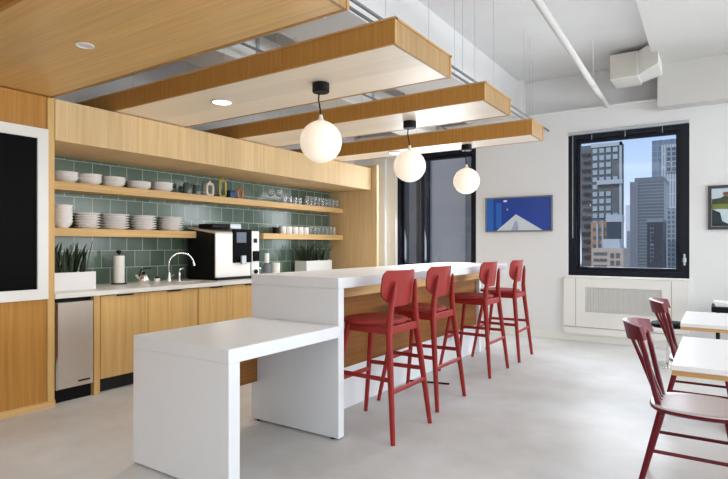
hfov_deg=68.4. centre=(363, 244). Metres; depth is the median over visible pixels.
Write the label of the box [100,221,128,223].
plate
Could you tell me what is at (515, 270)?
bar stool
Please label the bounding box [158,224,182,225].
plate
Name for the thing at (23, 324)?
wall panel
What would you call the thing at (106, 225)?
plate
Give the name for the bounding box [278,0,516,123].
ceiling beam
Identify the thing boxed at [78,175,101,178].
bowl
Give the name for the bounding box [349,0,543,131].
conduit
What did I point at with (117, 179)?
bowl
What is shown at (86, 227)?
plate
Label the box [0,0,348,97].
ceiling panel
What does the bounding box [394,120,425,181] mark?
pendant light
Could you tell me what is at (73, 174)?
bowl
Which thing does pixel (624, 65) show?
grille
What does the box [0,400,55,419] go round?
baseboard
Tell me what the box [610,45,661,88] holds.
ventilation duct
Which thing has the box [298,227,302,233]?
mug
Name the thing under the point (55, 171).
bowl
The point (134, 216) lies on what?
plate
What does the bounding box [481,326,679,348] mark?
baseboard
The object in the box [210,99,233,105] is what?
recessed light
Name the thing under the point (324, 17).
pipe
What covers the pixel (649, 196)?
office tower
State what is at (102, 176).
bowl
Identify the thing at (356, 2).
conduit
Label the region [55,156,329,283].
wall tile
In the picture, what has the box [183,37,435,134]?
ventilation duct
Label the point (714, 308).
side table
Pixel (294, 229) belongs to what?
mug
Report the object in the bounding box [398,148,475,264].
window
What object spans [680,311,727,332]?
cafe table
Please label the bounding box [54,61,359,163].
wall
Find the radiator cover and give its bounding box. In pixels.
[564,277,688,342]
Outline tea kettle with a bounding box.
[135,267,150,282]
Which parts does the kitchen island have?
panel, panel, apron rail, panel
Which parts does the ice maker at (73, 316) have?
door trim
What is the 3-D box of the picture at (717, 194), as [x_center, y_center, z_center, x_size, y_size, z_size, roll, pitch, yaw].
[4.448,-0.442,6.126,0.869,0.520,0.028,0,0,34]
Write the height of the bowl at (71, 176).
0.044 m
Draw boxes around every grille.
[586,287,661,315]
[611,52,636,78]
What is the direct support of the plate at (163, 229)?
on the wall shelf at (59, 232)
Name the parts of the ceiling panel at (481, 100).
edge trim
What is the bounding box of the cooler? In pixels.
[250,231,258,275]
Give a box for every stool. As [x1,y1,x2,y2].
[344,269,431,445]
[377,265,465,411]
[438,261,508,378]
[471,260,532,362]
[650,320,680,368]
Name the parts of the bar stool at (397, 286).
leg, rail, leg, seat, leg, backrest, rail, leg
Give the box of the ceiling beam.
[657,53,727,110]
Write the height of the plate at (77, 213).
0.025 m
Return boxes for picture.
[485,195,552,231]
[708,185,727,229]
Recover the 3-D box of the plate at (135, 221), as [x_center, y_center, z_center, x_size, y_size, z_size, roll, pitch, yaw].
[-2.334,-0.244,5.670,0.268,0.025,0.266,0,0,34]
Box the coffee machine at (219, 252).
[188,223,251,280]
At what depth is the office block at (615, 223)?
33.92 m
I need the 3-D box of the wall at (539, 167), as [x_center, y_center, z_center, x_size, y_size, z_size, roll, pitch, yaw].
[4.777,-0.527,6.107,12.200,3.620,0.300,0,0,34]
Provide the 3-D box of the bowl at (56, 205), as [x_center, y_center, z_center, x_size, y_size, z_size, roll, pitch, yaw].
[-2.785,-0.334,4.953,0.172,0.072,0.171,0,0,34]
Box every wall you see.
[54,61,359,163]
[354,69,727,339]
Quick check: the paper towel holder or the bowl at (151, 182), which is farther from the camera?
the bowl at (151, 182)
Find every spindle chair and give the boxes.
[623,318,727,478]
[649,298,727,398]
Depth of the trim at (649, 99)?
7.08 m
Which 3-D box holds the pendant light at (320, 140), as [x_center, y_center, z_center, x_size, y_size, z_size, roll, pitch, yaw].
[-0.313,-0.885,3.893,0.304,0.574,0.304,0,0,34]
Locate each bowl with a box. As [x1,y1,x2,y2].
[55,171,78,173]
[55,173,77,175]
[55,175,78,178]
[55,177,78,181]
[55,204,72,207]
[55,207,72,210]
[55,211,72,213]
[55,214,72,216]
[55,217,72,219]
[55,220,72,227]
[77,179,101,184]
[78,173,101,176]
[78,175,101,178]
[78,177,101,180]
[101,182,124,186]
[102,176,125,178]
[102,178,125,181]
[102,180,124,182]
[126,181,150,183]
[126,183,150,185]
[126,185,150,188]
[151,182,172,184]
[151,183,172,185]
[151,185,172,187]
[151,187,172,191]
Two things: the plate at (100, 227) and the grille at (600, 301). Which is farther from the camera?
the grille at (600, 301)
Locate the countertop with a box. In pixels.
[55,278,251,298]
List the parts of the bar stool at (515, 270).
leg, leg, rail, seat, backrest, leg, rail, leg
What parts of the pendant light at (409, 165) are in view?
lamp shade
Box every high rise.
[652,139,675,207]
[667,208,675,268]
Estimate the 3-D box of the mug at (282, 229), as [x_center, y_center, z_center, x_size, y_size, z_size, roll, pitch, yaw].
[-1.116,-0.206,7.410,0.094,0.102,0.115,0,0,34]
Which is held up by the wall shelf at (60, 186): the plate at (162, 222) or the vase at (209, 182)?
the vase at (209, 182)
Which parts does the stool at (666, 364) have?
seat, stem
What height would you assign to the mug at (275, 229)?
0.090 m
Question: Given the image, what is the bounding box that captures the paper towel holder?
[111,250,126,284]
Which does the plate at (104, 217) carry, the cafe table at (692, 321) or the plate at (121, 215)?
the plate at (121, 215)
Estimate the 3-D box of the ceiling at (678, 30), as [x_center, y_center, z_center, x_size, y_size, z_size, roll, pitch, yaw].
[3.810,-2.257,0.459,7.160,0.160,10.180,0,0,34]
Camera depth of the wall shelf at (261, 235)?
7.63 m
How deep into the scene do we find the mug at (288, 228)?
7.46 m
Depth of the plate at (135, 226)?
5.59 m
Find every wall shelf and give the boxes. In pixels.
[55,181,342,213]
[55,228,195,237]
[259,233,342,239]
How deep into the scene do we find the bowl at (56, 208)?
4.88 m
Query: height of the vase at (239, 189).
0.149 m
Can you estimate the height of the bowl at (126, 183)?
0.044 m
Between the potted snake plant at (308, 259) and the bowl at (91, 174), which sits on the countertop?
the potted snake plant at (308, 259)
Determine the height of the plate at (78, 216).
0.025 m
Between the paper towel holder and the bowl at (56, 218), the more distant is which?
the paper towel holder
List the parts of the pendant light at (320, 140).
cord, lamp shade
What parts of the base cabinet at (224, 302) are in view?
door, door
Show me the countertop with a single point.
(130, 287)
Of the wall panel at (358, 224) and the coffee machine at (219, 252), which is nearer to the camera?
the coffee machine at (219, 252)
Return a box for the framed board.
[0,121,48,302]
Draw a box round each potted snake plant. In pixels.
[55,242,95,290]
[291,243,333,271]
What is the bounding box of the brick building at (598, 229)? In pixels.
[591,222,606,266]
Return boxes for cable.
[410,380,448,384]
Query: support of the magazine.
on the side table at (714, 308)
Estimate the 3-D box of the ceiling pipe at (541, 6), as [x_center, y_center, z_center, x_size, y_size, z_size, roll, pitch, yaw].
[0.880,-2.062,3.353,0.073,0.550,8.643,0,0,32]
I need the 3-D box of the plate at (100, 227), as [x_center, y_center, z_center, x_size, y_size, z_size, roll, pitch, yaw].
[-2.513,-0.168,5.404,0.274,0.025,0.272,0,0,34]
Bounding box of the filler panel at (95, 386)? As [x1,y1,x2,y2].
[91,295,99,395]
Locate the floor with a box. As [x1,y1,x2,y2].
[0,332,727,478]
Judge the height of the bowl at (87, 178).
0.044 m
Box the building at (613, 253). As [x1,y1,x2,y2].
[592,239,627,267]
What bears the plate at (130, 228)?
on the wall shelf at (59, 232)
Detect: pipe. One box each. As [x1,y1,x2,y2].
[91,17,326,86]
[531,0,608,107]
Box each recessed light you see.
[75,42,94,48]
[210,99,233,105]
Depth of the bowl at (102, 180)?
5.30 m
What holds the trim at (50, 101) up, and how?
attached to the wall at (180, 67)
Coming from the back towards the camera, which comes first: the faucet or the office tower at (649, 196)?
the office tower at (649, 196)
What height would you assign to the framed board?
1.330 m
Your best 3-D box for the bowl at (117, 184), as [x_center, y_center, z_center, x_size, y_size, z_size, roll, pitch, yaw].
[-2.528,-0.600,5.397,0.228,0.044,0.226,0,0,34]
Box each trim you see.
[47,97,54,400]
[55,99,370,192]
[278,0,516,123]
[373,158,386,265]
[387,156,395,265]
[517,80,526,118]
[524,99,655,117]
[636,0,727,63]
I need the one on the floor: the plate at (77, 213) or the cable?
the cable
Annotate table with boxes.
[134,317,339,478]
[671,336,727,381]
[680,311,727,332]
[711,303,727,338]
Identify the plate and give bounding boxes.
[74,212,100,214]
[74,215,100,217]
[74,218,100,220]
[74,220,100,222]
[74,223,100,225]
[74,226,100,228]
[100,214,128,216]
[100,216,129,218]
[100,219,128,221]
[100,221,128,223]
[100,227,129,228]
[101,224,128,226]
[130,215,156,217]
[130,218,156,219]
[130,220,156,222]
[130,223,156,224]
[130,225,155,227]
[130,228,156,229]
[158,217,182,218]
[158,219,182,221]
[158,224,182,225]
[158,226,182,228]
[159,221,182,223]
[159,228,182,230]
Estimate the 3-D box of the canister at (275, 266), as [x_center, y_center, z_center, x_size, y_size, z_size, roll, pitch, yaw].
[-1.172,0.313,7.129,0.112,0.160,0.112,0,0,34]
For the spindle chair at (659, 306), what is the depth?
3.98 m
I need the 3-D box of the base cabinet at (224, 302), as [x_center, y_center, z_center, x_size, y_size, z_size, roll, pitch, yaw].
[-1.736,0.858,6.090,0.770,0.850,0.975,0,0,34]
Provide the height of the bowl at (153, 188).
0.044 m
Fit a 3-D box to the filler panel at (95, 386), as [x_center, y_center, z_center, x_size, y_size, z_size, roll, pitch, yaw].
[-2.597,0.858,4.793,0.750,0.850,0.052,0,0,34]
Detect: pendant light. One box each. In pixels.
[300,81,341,162]
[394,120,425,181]
[453,144,479,193]
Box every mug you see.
[272,227,278,233]
[279,226,285,233]
[286,226,291,233]
[292,227,297,233]
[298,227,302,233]
[303,227,308,233]
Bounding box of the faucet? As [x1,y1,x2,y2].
[166,252,195,280]
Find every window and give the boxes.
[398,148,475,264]
[565,119,691,280]
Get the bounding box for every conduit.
[240,43,446,129]
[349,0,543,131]
[350,0,549,131]
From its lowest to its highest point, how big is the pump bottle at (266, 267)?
0.287 m
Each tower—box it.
[581,141,623,266]
[626,205,629,247]
[627,231,629,267]
[630,176,668,267]
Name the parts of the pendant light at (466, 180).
lamp shade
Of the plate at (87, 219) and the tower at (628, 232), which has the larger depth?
the tower at (628, 232)
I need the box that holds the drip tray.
[188,275,251,280]
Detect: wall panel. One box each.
[0,87,46,411]
[330,165,378,268]
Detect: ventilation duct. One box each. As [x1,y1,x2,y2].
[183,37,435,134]
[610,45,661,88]
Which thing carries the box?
on the wall shelf at (60, 186)
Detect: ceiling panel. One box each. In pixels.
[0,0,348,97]
[76,0,451,127]
[204,0,510,146]
[290,30,543,161]
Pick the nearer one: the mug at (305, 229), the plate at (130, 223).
the plate at (130, 223)
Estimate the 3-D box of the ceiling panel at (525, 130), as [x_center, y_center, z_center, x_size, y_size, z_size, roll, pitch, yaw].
[0.428,-1.754,6.828,3.538,1.165,0.446,0,0,34]
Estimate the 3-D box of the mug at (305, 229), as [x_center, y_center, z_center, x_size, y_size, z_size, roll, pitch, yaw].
[-0.846,-0.206,7.817,0.094,0.102,0.115,0,0,34]
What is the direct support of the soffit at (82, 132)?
attached to the wall at (180, 67)
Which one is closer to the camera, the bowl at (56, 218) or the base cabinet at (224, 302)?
the bowl at (56, 218)
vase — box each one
[205,181,213,195]
[218,178,226,196]
[236,187,242,198]
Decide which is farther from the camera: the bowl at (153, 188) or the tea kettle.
the bowl at (153, 188)
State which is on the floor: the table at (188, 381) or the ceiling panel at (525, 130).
the table at (188, 381)
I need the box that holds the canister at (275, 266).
[272,263,279,272]
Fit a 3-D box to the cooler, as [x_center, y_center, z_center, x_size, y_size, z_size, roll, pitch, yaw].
[-1.468,0.113,6.538,0.440,0.560,0.125,0,0,34]
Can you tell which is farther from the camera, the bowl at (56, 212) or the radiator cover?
the radiator cover
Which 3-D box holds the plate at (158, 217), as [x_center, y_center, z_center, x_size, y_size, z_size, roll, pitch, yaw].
[-2.144,-0.295,5.952,0.268,0.025,0.266,0,0,34]
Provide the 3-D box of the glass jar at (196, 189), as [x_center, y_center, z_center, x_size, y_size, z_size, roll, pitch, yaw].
[-1.955,-0.638,6.256,0.096,0.123,0.096,0,0,34]
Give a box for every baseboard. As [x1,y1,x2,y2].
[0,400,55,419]
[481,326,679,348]
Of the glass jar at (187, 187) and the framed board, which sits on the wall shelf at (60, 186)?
the glass jar at (187, 187)
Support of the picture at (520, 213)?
attached to the wall at (539, 167)
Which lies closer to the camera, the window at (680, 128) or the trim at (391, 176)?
the window at (680, 128)
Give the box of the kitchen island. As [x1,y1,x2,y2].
[252,262,506,438]
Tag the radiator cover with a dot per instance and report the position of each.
(591, 305)
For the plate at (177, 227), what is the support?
on the plate at (163, 229)
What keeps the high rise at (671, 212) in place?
on the ground
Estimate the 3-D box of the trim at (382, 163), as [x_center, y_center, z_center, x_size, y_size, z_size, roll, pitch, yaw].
[0.276,-0.067,8.856,0.220,2.700,0.100,0,0,34]
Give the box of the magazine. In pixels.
[713,300,727,306]
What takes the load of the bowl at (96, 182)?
on the wall shelf at (60, 186)
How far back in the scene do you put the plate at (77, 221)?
5.09 m
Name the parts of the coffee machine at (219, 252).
panel, hopper lid, spout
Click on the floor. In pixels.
(570, 409)
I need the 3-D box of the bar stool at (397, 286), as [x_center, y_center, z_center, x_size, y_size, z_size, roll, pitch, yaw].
[0.105,0.728,3.796,0.574,1.117,0.550,0,0,34]
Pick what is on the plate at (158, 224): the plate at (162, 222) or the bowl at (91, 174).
the plate at (162, 222)
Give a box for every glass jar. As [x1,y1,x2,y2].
[183,182,191,193]
[192,185,200,194]
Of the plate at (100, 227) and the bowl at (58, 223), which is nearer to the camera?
the bowl at (58, 223)
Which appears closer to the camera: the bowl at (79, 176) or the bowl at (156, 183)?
the bowl at (79, 176)
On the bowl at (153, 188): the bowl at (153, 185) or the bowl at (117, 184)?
the bowl at (153, 185)
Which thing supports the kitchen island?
on the floor
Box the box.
[226,190,236,197]
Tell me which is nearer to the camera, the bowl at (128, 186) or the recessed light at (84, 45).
the recessed light at (84, 45)
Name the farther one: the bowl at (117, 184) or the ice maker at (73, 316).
the bowl at (117, 184)
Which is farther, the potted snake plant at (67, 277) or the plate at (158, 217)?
the plate at (158, 217)
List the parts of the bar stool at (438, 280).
leg, leg, rail, seat, leg, backrest, rail, leg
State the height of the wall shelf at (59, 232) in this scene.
0.075 m
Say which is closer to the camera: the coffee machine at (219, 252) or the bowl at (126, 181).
the bowl at (126, 181)
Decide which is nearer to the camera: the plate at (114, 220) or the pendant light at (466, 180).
the plate at (114, 220)
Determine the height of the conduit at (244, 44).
0.652 m
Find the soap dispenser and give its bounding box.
[177,268,183,280]
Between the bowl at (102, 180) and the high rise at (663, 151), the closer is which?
the bowl at (102, 180)
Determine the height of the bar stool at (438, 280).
1.117 m
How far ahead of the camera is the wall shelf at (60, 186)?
5.93 m
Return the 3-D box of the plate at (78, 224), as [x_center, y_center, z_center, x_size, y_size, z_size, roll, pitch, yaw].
[-2.667,-0.194,5.171,0.236,0.025,0.235,0,0,34]
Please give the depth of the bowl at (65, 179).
4.92 m
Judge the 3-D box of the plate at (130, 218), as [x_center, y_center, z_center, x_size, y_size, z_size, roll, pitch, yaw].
[-2.333,-0.270,5.669,0.268,0.025,0.266,0,0,34]
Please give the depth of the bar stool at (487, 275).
5.41 m
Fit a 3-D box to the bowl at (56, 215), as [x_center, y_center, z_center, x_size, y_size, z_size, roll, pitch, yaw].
[-2.785,-0.248,4.953,0.172,0.072,0.171,0,0,34]
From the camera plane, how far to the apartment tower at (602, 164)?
37.17 m
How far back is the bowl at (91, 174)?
5.10 m
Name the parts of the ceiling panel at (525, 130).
edge trim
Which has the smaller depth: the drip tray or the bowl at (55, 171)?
the bowl at (55, 171)
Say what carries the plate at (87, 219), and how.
on the plate at (77, 221)
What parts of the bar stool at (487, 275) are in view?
leg, leg, rail, seat, leg, backrest, rail, leg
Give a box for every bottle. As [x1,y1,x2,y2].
[263,253,269,273]
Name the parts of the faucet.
spout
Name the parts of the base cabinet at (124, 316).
door, door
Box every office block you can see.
[606,214,623,242]
[647,219,665,267]
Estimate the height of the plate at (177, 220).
0.025 m
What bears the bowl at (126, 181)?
on the bowl at (126, 183)
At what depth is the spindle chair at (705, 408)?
2.79 m
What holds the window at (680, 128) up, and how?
in the wall at (539, 167)
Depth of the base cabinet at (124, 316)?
4.86 m
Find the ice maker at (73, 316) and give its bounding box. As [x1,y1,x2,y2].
[55,296,92,402]
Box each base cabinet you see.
[100,288,197,390]
[197,283,251,324]
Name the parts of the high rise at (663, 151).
crown panel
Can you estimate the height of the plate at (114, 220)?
0.025 m
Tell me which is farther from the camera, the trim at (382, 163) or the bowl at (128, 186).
the trim at (382, 163)
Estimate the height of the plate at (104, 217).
0.025 m
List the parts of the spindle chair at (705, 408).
crest rail, leg, seat, seat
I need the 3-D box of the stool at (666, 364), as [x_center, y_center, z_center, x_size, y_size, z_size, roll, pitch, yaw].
[3.245,1.051,5.708,0.390,0.464,0.390,0,0,34]
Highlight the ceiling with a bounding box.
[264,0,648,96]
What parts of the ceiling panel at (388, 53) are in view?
edge trim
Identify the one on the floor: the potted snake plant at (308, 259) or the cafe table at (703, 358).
the cafe table at (703, 358)

